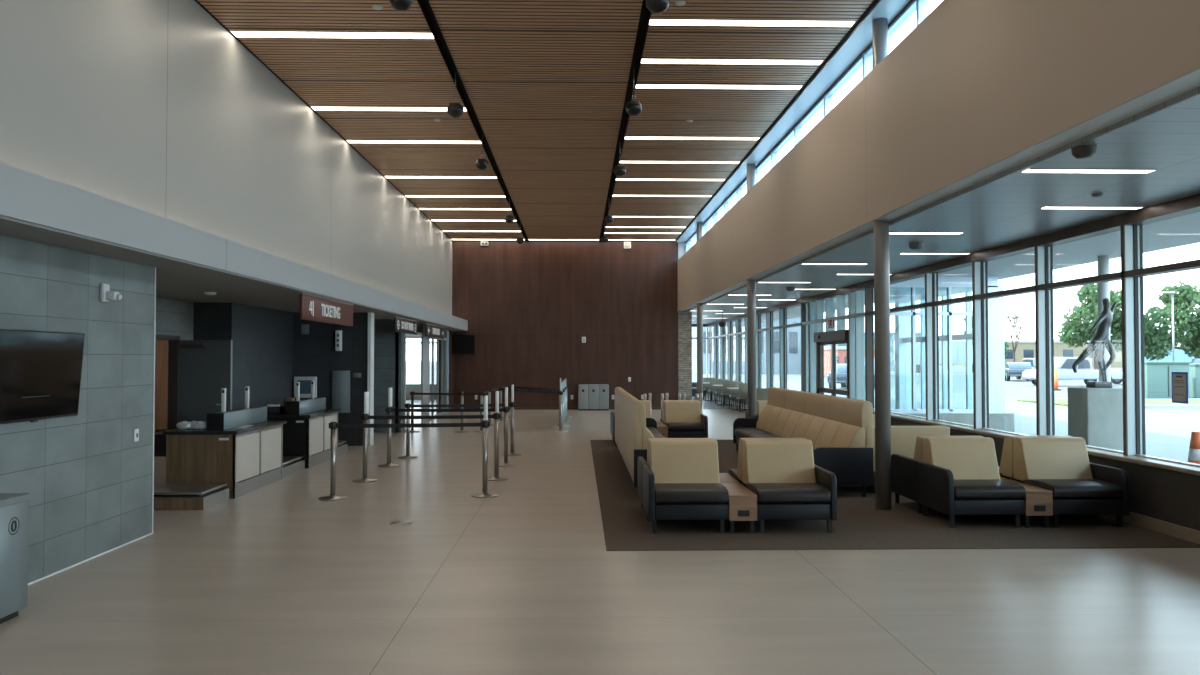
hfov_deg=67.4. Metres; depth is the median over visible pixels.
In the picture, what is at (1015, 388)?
ground
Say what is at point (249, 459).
check-in counter
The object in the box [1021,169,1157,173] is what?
recessed light
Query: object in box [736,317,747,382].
window
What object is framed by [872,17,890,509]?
column
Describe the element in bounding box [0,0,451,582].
wall
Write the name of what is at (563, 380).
barrier panel
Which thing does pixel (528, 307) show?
wall
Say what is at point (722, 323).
speaker
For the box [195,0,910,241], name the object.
ceiling
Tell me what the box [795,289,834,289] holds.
recessed light
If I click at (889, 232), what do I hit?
recessed light
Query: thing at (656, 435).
seat cushion
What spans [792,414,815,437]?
lumbar cushion
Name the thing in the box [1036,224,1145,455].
window
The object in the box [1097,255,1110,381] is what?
column
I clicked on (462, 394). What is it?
stanchion
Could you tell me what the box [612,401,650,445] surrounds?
lounge chair
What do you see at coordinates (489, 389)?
stanchion
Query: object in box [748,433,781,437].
seat cushion
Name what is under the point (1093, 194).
sprinkler
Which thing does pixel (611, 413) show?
lounge chair
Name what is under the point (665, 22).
recessed light
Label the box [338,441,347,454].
scale
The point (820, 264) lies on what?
diffuser
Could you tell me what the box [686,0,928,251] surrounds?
window
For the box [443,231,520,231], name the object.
diffuser
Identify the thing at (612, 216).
recessed light
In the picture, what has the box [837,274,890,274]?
recessed light
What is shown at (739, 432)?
seat cushion
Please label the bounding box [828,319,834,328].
exit sign
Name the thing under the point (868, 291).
trim
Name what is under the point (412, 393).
stanchion
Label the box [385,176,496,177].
diffuser
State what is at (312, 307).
sign
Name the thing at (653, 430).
seat cushion
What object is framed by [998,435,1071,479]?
lounge chair
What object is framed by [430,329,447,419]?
window
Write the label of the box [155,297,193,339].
wall
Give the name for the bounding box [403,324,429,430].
trim
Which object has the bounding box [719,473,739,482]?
side table
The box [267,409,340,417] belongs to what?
countertop
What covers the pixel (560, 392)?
stanchion
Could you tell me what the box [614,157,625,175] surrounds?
speaker
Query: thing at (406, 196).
diffuser
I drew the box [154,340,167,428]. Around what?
wood panel
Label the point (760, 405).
lounge chair
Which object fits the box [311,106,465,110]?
recessed light
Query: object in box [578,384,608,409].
station
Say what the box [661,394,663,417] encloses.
stanchion
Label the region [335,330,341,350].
restroom sign
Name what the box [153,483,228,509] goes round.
scale
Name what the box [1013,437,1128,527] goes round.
lounge chair
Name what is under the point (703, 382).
dining table
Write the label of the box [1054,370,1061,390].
delineator post
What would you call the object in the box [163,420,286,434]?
countertop
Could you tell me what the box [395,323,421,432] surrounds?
wall
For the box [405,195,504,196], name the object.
recessed light
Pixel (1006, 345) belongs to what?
tree
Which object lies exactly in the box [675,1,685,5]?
sprinkler
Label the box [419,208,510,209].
recessed light
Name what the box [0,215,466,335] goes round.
ceiling
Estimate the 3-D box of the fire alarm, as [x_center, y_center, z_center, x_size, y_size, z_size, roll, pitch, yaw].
[0.933,-3.152,30.669,0.240,0.240,0.086,0,-1,-1]
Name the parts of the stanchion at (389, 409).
post, sign frame, sign panel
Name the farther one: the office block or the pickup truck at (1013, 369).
the office block
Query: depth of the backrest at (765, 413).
16.42 m
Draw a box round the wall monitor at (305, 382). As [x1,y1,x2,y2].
[294,377,316,397]
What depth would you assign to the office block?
100.49 m
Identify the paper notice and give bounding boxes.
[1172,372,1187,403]
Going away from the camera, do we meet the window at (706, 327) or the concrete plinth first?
the concrete plinth
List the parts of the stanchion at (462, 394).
post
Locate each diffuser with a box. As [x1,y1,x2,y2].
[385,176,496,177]
[406,196,504,196]
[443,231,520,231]
[616,179,724,180]
[620,161,738,162]
[626,227,684,227]
[636,85,801,88]
[820,264,865,264]
[889,233,960,233]
[902,253,945,253]
[1041,207,1142,208]
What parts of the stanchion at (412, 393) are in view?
post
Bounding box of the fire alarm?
[624,241,630,248]
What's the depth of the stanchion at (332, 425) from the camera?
11.24 m
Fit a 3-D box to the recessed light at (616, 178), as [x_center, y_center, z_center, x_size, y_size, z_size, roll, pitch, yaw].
[1.576,-3.539,20.130,2.430,0.026,0.194,0,-1,-1]
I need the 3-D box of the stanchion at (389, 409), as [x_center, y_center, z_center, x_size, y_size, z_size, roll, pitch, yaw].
[-2.581,1.451,14.612,2.025,1.265,0.350,0,-1,-1]
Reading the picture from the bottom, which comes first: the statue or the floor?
the floor
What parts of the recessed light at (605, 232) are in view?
frame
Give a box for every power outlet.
[738,510,748,515]
[1034,505,1045,510]
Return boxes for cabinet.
[1144,361,1191,398]
[1189,363,1199,397]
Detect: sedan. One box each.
[827,364,874,387]
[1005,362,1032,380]
[1112,370,1121,383]
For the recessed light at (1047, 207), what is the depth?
9.25 m
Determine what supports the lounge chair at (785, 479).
on the carpet
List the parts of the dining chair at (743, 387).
backrest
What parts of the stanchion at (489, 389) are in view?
post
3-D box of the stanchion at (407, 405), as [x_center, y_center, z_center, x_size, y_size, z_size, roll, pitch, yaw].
[-2.576,1.635,15.938,1.965,0.957,0.348,0,-1,-7]
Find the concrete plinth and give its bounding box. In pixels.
[1067,387,1122,450]
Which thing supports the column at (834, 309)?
on the ground at (1168, 435)
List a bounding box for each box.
[284,398,294,412]
[390,521,412,523]
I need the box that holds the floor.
[0,396,1199,674]
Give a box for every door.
[155,334,232,429]
[802,291,864,400]
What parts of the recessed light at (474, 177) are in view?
frame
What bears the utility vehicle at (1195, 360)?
on the ground at (1015, 388)
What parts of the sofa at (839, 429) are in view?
seat, arm, arm, leg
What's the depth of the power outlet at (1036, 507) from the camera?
9.19 m
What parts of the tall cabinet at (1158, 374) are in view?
lid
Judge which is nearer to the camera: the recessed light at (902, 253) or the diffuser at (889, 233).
the diffuser at (889, 233)
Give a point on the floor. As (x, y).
(276, 578)
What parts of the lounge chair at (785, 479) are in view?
leg, backrest, seat, arm, leg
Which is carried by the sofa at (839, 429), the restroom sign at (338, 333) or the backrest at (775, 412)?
the backrest at (775, 412)
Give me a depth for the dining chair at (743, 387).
29.17 m
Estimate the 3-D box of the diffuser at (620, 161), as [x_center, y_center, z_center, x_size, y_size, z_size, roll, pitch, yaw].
[1.620,-3.580,18.331,2.430,0.022,0.170,0,-1,-1]
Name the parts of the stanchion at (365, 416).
post, sign frame, sign panel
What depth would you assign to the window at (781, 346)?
26.25 m
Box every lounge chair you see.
[610,400,648,438]
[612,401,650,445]
[637,438,713,517]
[643,440,728,533]
[660,400,701,423]
[664,401,707,437]
[729,438,806,483]
[742,440,836,532]
[756,401,766,417]
[870,426,949,492]
[891,436,982,512]
[917,437,1025,527]
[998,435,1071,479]
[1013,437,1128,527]
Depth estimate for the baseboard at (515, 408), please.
30.50 m
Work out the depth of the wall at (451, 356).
29.65 m
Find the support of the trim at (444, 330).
attached to the wall at (451, 356)
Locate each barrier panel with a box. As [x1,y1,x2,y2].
[561,381,562,423]
[563,380,564,419]
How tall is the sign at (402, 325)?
0.325 m
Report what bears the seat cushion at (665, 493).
on the lounge chair at (681, 479)
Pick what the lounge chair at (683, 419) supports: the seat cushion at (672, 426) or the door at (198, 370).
the seat cushion at (672, 426)
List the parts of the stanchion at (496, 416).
post, sign frame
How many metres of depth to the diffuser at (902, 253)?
13.32 m
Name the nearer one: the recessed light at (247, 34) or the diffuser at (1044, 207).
the diffuser at (1044, 207)
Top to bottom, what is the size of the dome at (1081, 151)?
0.080 m
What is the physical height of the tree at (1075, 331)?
8.546 m
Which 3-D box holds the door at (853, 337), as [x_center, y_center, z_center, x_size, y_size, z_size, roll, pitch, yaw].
[5.428,0.629,21.030,0.280,3.200,5.200,0,-1,-1]
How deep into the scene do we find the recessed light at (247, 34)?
11.09 m
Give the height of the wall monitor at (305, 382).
0.420 m
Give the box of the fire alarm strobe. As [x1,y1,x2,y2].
[100,284,121,301]
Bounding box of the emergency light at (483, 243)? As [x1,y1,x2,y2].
[481,241,488,245]
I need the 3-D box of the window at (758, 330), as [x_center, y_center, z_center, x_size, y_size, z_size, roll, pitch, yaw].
[5.280,0.461,29.008,0.205,2.500,1.874,0,-1,-1]
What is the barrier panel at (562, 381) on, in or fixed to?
attached to the stanchion at (560, 392)
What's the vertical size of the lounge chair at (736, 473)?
0.872 m
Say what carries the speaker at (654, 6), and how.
hanging from the ceiling at (545, 82)
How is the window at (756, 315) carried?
in the wall at (1170, 496)
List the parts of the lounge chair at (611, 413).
arm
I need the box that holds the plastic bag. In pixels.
[177,421,206,429]
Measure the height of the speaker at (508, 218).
0.648 m
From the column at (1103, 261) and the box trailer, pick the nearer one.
the column at (1103, 261)
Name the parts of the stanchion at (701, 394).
post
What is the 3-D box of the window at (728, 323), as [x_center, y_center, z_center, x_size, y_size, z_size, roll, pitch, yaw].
[5.101,0.628,36.364,0.205,2.500,1.874,0,-1,-1]
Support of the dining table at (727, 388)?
on the floor
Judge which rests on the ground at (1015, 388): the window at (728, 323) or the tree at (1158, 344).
the tree at (1158, 344)
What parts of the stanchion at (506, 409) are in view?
post, sign frame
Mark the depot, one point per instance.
(1179, 354)
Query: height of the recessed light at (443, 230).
0.026 m
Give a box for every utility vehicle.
[1016,358,1035,378]
[1191,358,1199,362]
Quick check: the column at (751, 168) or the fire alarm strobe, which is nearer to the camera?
the fire alarm strobe
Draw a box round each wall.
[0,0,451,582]
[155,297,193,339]
[193,302,367,445]
[374,319,398,432]
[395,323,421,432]
[406,336,435,399]
[439,330,453,412]
[452,241,685,406]
[678,0,1199,399]
[692,383,1199,530]
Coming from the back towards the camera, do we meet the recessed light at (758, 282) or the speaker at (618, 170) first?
the recessed light at (758, 282)
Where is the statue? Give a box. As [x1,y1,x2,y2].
[1072,298,1116,387]
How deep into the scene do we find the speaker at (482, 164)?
16.15 m
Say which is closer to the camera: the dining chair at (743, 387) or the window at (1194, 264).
the window at (1194, 264)
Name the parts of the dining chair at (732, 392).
backrest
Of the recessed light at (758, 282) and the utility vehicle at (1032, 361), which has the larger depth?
the utility vehicle at (1032, 361)
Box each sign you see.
[299,292,353,325]
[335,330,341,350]
[353,373,360,377]
[394,316,416,334]
[425,323,443,338]
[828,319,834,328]
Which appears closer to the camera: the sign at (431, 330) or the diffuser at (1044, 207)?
the diffuser at (1044, 207)
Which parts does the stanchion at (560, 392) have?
post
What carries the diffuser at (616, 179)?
attached to the recessed light at (616, 178)
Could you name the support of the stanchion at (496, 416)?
on the floor
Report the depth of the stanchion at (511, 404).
16.21 m
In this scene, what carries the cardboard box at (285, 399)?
on the check-in counter at (306, 432)
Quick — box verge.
[1017,400,1199,405]
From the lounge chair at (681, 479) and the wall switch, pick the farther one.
the lounge chair at (681, 479)
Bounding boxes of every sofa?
[615,387,665,487]
[733,387,873,496]
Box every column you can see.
[697,222,702,400]
[747,163,756,417]
[831,308,835,395]
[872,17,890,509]
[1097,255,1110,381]
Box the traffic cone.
[1188,431,1199,463]
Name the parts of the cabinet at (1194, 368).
lid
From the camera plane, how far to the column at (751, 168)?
18.22 m
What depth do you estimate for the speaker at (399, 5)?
8.73 m
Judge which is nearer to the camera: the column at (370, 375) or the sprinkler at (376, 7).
the sprinkler at (376, 7)
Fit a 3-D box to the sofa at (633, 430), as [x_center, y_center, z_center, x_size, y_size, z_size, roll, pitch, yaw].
[0.741,1.463,13.968,0.794,1.210,5.880,0,-1,-1]
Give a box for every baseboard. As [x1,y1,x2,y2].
[454,407,660,409]
[706,394,1199,543]
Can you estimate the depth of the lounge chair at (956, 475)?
9.62 m
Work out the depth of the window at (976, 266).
13.38 m
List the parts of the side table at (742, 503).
leg, panel, leg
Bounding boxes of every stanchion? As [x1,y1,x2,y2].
[318,422,480,500]
[352,392,492,482]
[378,388,502,466]
[398,403,508,458]
[405,391,459,431]
[455,392,478,432]
[471,396,498,497]
[474,390,488,432]
[487,386,505,425]
[488,391,508,480]
[499,387,516,466]
[499,387,557,422]
[503,385,521,455]
[507,386,568,425]
[553,378,567,430]
[558,387,570,420]
[566,385,571,416]
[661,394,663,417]
[700,393,708,434]
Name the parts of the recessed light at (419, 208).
frame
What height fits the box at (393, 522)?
0.004 m
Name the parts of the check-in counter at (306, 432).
panel, display post, display post, panel, frame, kick plate, panel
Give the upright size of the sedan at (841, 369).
1.460 m
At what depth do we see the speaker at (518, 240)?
26.74 m
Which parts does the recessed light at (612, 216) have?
frame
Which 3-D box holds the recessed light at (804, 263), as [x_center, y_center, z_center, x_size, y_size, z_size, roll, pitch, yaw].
[3.870,-1.220,14.831,1.060,0.026,0.144,0,-1,-1]
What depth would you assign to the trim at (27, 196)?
8.10 m
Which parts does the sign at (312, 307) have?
rail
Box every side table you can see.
[657,424,667,437]
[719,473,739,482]
[720,483,756,532]
[1008,480,1052,527]
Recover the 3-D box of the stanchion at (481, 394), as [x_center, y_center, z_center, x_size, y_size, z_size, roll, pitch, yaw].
[-2.825,1.779,22.245,0.350,0.957,2.235,0,-1,-1]
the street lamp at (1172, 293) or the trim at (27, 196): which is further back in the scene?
the street lamp at (1172, 293)
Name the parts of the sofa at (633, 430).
arm, arm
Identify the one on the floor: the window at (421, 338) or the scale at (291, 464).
the scale at (291, 464)
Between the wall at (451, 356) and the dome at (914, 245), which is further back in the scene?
the wall at (451, 356)
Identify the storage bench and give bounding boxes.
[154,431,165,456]
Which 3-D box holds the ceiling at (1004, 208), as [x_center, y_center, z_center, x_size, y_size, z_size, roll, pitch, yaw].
[4.344,-1.187,18.143,2.290,0.100,46.000,0,-1,-1]
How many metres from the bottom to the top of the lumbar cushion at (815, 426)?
0.445 m
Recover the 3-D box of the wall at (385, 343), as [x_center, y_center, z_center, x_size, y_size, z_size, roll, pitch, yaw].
[-5.154,0.870,19.740,0.900,2.660,3.150,0,-1,-1]
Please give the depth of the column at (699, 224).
26.01 m
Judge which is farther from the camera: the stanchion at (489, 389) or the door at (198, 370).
the stanchion at (489, 389)
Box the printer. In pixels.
[267,404,283,413]
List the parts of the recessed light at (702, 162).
frame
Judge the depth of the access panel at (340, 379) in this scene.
17.89 m
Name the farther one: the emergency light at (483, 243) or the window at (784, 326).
the emergency light at (483, 243)
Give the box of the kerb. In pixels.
[1054,399,1199,415]
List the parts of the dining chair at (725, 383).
backrest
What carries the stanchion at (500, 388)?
on the floor
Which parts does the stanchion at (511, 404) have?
post, sign frame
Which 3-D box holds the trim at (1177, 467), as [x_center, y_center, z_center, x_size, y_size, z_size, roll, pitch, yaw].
[5.434,1.485,18.109,0.210,0.045,46.000,0,-1,-1]
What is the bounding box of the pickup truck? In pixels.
[1022,357,1121,384]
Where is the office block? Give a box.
[692,317,800,373]
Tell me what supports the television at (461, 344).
attached to the wall at (528, 307)
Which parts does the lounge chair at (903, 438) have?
leg, backrest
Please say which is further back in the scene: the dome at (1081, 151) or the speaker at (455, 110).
the speaker at (455, 110)
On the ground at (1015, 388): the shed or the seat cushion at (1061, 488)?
the shed
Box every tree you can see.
[963,309,1009,356]
[1004,313,1034,361]
[1057,283,1153,369]
[1144,280,1199,360]
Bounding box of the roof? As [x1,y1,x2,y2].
[733,212,1199,321]
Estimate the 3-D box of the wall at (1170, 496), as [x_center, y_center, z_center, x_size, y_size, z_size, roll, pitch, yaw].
[4.346,1.834,18.175,2.580,0.660,46.200,0,-1,-1]
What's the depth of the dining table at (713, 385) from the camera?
33.29 m
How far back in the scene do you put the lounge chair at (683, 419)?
18.30 m
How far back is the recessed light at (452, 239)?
30.28 m
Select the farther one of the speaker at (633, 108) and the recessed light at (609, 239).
the recessed light at (609, 239)
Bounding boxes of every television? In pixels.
[0,329,84,423]
[452,335,474,353]
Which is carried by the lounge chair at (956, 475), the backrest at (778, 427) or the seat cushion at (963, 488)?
the seat cushion at (963, 488)
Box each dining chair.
[703,378,714,399]
[708,379,719,401]
[715,379,728,403]
[721,381,735,406]
[729,382,744,408]
[736,383,747,411]
[756,388,767,399]
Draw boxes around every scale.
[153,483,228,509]
[282,456,304,477]
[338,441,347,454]
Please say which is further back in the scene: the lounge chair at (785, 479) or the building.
the building
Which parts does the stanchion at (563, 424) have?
post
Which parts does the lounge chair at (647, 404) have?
arm, backrest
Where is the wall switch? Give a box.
[133,429,138,441]
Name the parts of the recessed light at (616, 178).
frame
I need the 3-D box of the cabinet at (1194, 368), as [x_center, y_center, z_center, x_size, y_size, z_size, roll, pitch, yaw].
[27.902,1.963,41.145,2.300,1.550,1.330,0,-1,-1]
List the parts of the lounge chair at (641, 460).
arm, backrest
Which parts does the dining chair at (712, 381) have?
backrest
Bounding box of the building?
[824,276,1014,432]
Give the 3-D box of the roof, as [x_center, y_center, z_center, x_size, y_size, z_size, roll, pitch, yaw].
[7.155,-1.455,16.717,2.880,0.330,51.000,0,-1,-1]
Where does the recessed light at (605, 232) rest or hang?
in the ceiling at (545, 82)
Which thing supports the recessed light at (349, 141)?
in the ceiling at (545, 82)
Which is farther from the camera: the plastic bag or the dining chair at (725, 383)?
the dining chair at (725, 383)
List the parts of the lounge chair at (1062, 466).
backrest, leg, seat, arm, leg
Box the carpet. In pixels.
[590,440,1199,550]
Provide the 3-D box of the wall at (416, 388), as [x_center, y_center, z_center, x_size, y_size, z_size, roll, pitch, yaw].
[-8.547,1.021,26.383,7.200,2.660,23.200,0,-1,-1]
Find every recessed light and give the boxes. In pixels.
[231,31,433,38]
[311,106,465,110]
[347,140,480,143]
[385,176,496,178]
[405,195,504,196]
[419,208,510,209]
[432,220,515,220]
[443,230,520,231]
[452,239,524,239]
[529,239,598,239]
[605,232,680,233]
[606,226,684,227]
[609,239,674,240]
[612,216,694,217]
[613,195,711,196]
[616,178,724,180]
[620,161,739,163]
[625,136,759,139]
[636,84,801,89]
[641,58,822,64]
[649,19,854,26]
[758,282,810,282]
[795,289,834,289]
[802,263,865,264]
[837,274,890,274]
[889,232,963,233]
[902,253,970,254]
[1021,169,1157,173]
[1041,206,1142,209]
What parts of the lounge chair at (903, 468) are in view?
leg, arm, leg, backrest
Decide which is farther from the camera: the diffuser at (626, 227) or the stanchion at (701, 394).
the diffuser at (626, 227)
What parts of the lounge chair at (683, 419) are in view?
backrest, seat, arm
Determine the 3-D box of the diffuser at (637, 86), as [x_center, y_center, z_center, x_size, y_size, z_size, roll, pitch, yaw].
[1.744,-3.697,13.234,2.430,0.022,0.170,0,-1,-1]
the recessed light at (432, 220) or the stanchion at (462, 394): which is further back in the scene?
the recessed light at (432, 220)
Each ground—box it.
[406,361,1199,413]
[692,381,1199,461]
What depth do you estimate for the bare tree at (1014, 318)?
92.10 m
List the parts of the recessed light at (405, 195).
frame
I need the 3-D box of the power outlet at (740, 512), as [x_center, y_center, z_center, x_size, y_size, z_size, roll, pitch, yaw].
[1.420,1.738,8.896,0.115,0.060,0.009,0,-1,-1]
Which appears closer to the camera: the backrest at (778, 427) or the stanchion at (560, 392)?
the backrest at (778, 427)
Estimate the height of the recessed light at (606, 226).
0.026 m
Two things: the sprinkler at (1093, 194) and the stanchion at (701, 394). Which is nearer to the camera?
the sprinkler at (1093, 194)
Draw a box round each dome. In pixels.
[786,287,794,290]
[908,242,923,249]
[1071,145,1096,158]
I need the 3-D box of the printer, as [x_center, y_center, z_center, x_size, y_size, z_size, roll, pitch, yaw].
[-5.278,1.158,14.553,0.260,0.155,0.240,0,-1,-1]
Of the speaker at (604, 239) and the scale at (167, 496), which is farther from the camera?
the speaker at (604, 239)
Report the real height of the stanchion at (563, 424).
0.957 m
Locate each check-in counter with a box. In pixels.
[163,386,286,498]
[267,381,340,467]
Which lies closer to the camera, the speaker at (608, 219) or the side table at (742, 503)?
the side table at (742, 503)
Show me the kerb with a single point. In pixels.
(1146, 406)
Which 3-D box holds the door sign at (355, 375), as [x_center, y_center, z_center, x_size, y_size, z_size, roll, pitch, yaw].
[-4.846,0.754,17.967,0.150,0.090,0.015,0,-1,-1]
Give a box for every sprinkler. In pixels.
[372,5,382,9]
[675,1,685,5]
[1091,193,1102,196]
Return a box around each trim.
[0,162,467,330]
[28,267,155,584]
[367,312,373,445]
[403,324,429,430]
[443,330,448,412]
[680,69,1199,310]
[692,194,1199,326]
[801,288,872,404]
[873,410,1199,475]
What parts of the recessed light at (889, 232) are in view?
frame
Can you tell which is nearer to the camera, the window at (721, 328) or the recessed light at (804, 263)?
the recessed light at (804, 263)
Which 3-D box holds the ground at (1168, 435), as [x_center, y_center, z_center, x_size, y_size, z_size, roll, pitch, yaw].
[12.048,2.322,20.253,12.920,0.180,100.000,0,-1,-1]
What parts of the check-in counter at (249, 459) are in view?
panel, display post, display post, panel, frame, kick plate, panel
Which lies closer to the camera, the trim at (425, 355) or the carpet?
the carpet
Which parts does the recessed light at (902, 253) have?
frame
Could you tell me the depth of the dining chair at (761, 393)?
24.07 m
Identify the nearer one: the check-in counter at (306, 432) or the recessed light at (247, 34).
the recessed light at (247, 34)
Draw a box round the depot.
[1144,344,1193,360]
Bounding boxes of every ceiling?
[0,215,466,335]
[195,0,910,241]
[685,87,1199,323]
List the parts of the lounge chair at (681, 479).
arm, leg, backrest, seat, leg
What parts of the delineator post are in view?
post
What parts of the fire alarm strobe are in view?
plate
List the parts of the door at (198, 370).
frame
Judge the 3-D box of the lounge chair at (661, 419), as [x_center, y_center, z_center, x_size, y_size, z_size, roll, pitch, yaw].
[1.706,1.749,19.070,0.795,0.872,0.874,0,-1,-1]
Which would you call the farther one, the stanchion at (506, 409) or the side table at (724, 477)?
the stanchion at (506, 409)
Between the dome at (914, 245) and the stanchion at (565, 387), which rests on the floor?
the stanchion at (565, 387)
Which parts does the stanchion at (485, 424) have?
post, sign frame, sign panel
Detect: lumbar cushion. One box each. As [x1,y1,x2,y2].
[641,427,653,448]
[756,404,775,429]
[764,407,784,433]
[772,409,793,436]
[781,411,804,437]
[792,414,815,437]
[804,416,828,448]
[814,420,842,448]
[829,423,864,447]
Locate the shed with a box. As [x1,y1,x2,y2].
[824,332,919,370]
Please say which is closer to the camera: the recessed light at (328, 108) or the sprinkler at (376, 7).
the sprinkler at (376, 7)
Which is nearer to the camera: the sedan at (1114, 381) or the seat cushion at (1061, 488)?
the seat cushion at (1061, 488)
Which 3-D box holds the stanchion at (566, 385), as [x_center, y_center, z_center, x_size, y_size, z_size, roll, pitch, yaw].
[-1.005,1.881,26.747,0.350,0.957,0.350,0,-1,-1]
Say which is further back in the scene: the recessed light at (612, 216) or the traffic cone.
the recessed light at (612, 216)
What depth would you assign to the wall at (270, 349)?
17.36 m
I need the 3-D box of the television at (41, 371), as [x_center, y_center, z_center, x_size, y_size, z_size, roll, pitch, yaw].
[-4.352,0.299,6.921,0.116,0.701,1.220,0,-1,-1]
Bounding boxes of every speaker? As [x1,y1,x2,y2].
[301,324,308,333]
[389,0,412,10]
[447,72,463,117]
[476,134,488,169]
[505,209,513,222]
[516,233,523,243]
[601,221,608,242]
[604,210,613,222]
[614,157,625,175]
[626,70,641,115]
[646,0,669,13]
[719,312,725,326]
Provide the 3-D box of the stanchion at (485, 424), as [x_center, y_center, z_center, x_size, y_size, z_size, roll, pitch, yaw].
[-1.461,1.378,11.439,0.350,1.265,0.350,0,-1,-1]
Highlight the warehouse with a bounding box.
[954,341,1121,367]
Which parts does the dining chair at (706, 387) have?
backrest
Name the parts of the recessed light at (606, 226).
frame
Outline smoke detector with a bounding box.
[204,292,215,294]
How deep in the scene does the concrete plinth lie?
13.37 m
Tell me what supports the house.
on the ground at (1015, 388)
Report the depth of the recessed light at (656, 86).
13.22 m
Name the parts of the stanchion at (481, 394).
post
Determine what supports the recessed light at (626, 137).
in the ceiling at (545, 82)
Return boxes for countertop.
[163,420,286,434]
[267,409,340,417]
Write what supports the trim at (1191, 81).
attached to the wall at (976, 85)
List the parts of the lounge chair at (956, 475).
leg, arm, leg, backrest, seat, leg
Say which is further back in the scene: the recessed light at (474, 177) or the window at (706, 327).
the window at (706, 327)
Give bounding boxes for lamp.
[106,292,121,299]
[1155,292,1174,360]
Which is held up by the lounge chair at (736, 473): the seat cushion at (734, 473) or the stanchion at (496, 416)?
the seat cushion at (734, 473)
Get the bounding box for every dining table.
[703,382,718,400]
[713,385,730,405]
[727,388,747,410]
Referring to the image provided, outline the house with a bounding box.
[824,346,846,375]
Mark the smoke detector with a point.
(206, 293)
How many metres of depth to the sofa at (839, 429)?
12.41 m
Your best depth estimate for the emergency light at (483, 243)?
30.51 m
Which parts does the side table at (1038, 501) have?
leg, panel, leg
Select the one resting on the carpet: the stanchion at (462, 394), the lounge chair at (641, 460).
the lounge chair at (641, 460)
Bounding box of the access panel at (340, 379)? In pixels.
[332,371,349,412]
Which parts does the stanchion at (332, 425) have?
post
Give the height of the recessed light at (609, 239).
0.026 m
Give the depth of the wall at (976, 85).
8.38 m
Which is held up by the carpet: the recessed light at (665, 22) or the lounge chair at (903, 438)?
the lounge chair at (903, 438)
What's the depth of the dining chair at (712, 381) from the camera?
35.56 m
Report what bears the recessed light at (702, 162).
in the ceiling at (545, 82)
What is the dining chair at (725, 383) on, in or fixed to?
on the floor
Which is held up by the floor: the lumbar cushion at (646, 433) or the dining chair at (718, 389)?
the dining chair at (718, 389)
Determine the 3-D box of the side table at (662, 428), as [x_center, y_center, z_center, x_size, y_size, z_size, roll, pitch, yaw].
[1.190,1.968,18.169,0.276,0.392,0.867,0,-1,-1]
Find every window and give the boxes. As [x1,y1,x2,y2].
[406,338,436,384]
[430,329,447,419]
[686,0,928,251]
[692,327,707,382]
[707,325,717,378]
[713,325,724,378]
[720,321,732,380]
[727,320,740,381]
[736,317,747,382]
[745,315,760,387]
[756,312,772,387]
[766,309,786,388]
[780,304,809,391]
[867,273,938,419]
[926,262,988,428]
[973,246,1054,434]
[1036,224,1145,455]
[1123,225,1199,454]
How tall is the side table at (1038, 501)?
0.392 m
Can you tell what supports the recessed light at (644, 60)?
in the ceiling at (545, 82)
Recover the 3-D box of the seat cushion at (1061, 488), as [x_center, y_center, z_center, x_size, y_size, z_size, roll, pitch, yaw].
[4.991,1.588,9.514,0.727,0.154,0.634,0,-1,-1]
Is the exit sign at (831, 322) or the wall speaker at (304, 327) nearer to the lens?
the wall speaker at (304, 327)
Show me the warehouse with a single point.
(1025, 349)
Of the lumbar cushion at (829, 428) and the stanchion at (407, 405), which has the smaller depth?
the lumbar cushion at (829, 428)
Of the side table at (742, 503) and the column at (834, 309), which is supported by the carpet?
the side table at (742, 503)
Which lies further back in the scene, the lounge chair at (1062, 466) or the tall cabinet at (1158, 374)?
the tall cabinet at (1158, 374)
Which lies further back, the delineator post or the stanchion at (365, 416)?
the delineator post
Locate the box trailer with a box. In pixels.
[894,341,972,372]
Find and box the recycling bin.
[0,493,30,623]
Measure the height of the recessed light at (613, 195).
0.026 m
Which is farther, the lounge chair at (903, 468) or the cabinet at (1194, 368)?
the cabinet at (1194, 368)
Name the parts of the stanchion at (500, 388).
post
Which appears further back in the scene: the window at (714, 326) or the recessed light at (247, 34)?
the window at (714, 326)
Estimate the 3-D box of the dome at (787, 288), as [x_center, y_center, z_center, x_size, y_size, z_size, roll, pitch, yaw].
[4.180,-1.056,19.737,0.200,0.090,0.200,0,-1,-1]
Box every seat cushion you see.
[647,427,660,433]
[653,433,665,437]
[655,483,728,503]
[665,422,704,430]
[729,469,740,482]
[734,427,770,437]
[746,483,830,503]
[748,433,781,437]
[954,479,1025,498]
[1024,479,1123,498]
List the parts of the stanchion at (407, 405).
post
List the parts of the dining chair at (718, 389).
backrest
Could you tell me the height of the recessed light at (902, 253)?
0.026 m
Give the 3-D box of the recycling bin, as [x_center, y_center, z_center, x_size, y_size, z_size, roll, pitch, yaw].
[-4.127,1.468,5.626,0.465,0.822,1.075,0,-1,-1]
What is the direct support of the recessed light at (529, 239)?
in the ceiling at (545, 82)
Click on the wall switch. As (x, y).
(136, 431)
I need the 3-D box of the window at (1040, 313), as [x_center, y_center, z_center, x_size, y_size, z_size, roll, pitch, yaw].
[5.685,0.084,12.457,0.205,2.500,1.874,0,-1,-1]
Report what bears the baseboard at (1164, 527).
attached to the wall at (1170, 496)

